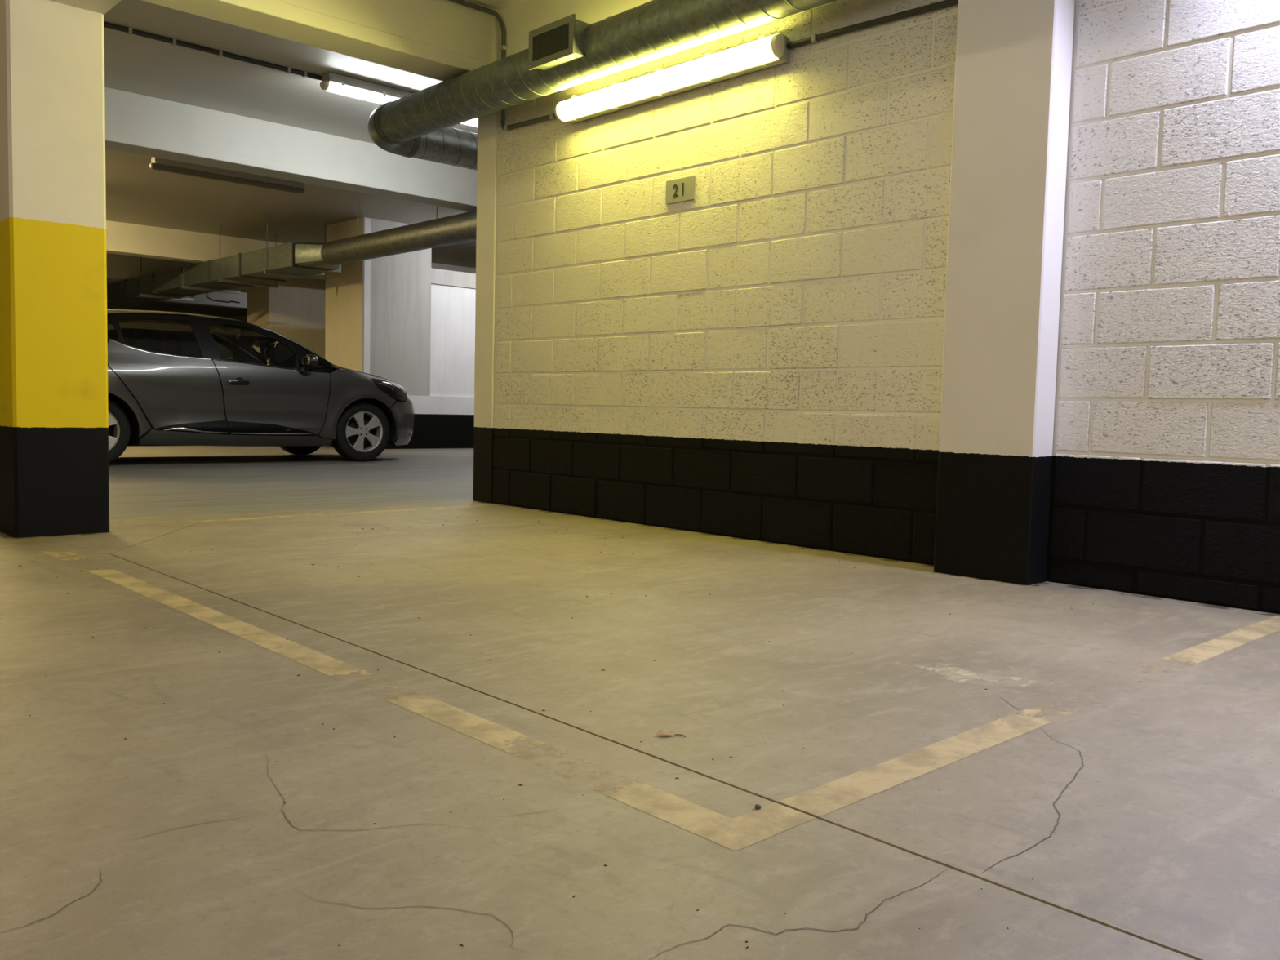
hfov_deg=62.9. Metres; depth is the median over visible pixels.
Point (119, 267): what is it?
concrete beam
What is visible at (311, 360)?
mirror
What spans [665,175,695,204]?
number plate
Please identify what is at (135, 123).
concrete beam
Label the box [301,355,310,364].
mirror glass
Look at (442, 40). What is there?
concrete beam
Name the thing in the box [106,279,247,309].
concrete beam
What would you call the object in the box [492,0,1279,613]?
wall
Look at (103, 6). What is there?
concrete beam
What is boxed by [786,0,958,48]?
conduit
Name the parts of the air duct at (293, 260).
hanger rod, support rail, support rail, hanger rod, support rail, hanger rod, support rail, hanger rod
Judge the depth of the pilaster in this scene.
3.79 m
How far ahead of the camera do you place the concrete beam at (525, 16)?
5.88 m
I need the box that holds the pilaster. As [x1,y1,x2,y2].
[933,0,1075,585]
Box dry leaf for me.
[655,730,685,737]
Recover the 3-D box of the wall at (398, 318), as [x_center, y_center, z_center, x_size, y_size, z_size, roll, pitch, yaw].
[-1.810,-1.972,15.594,5.647,2.933,1.030,-2,5,-43]
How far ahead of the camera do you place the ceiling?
8.43 m
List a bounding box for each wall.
[120,308,231,363]
[231,315,247,357]
[247,277,325,359]
[324,217,475,448]
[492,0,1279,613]
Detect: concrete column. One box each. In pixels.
[0,0,109,537]
[472,110,499,503]
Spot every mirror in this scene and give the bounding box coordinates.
[305,354,317,366]
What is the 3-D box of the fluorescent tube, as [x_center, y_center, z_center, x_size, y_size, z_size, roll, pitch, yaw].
[-1.687,-2.885,7.968,1.516,0.068,0.134,-2,5,-43]
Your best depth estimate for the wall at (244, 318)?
29.37 m
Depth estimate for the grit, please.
2.07 m
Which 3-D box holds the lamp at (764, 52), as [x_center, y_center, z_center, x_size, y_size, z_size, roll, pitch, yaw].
[0.103,-1.954,5.149,0.120,0.130,1.567,-2,5,-43]
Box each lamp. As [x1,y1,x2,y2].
[149,156,305,194]
[320,71,477,127]
[554,32,789,123]
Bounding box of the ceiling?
[103,0,524,317]
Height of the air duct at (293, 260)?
0.902 m
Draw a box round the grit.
[18,516,1252,948]
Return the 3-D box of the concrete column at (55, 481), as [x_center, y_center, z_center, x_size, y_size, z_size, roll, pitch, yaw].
[-2.645,-0.894,4.636,0.369,2.231,0.563,-2,5,-43]
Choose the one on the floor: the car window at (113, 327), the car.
the car
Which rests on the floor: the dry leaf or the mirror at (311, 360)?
the dry leaf
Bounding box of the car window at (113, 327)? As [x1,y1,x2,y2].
[106,321,119,341]
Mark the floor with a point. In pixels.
(177, 838)
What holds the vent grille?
attached to the air duct at (564, 53)
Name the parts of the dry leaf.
blade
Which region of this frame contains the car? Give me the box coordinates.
[106,308,414,462]
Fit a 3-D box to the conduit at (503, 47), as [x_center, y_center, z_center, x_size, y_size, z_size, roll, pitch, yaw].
[-1.250,-2.365,5.422,1.712,0.720,0.629,-2,5,-43]
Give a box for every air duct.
[106,200,476,308]
[367,0,836,171]
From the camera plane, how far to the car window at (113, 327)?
9.02 m
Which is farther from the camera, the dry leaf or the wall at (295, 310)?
the wall at (295, 310)
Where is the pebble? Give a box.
[755,804,760,808]
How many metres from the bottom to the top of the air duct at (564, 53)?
0.666 m
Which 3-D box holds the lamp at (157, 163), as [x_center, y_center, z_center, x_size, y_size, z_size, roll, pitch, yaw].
[-4.177,-3.101,10.683,1.572,0.120,0.149,-2,5,-43]
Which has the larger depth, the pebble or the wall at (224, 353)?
the wall at (224, 353)
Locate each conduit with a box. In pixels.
[103,22,322,80]
[448,0,556,131]
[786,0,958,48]
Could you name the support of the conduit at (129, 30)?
attached to the ceiling
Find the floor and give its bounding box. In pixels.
[0,445,1279,959]
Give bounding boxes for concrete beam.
[49,0,121,14]
[104,87,476,211]
[106,220,475,275]
[106,253,247,292]
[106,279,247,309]
[142,0,500,81]
[499,0,837,111]
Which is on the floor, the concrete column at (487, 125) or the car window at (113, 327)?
the concrete column at (487, 125)
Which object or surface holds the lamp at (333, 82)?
attached to the ceiling
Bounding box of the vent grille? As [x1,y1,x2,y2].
[528,13,591,71]
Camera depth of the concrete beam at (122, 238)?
14.57 m
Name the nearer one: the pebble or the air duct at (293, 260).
the pebble
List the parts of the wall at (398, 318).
infill panel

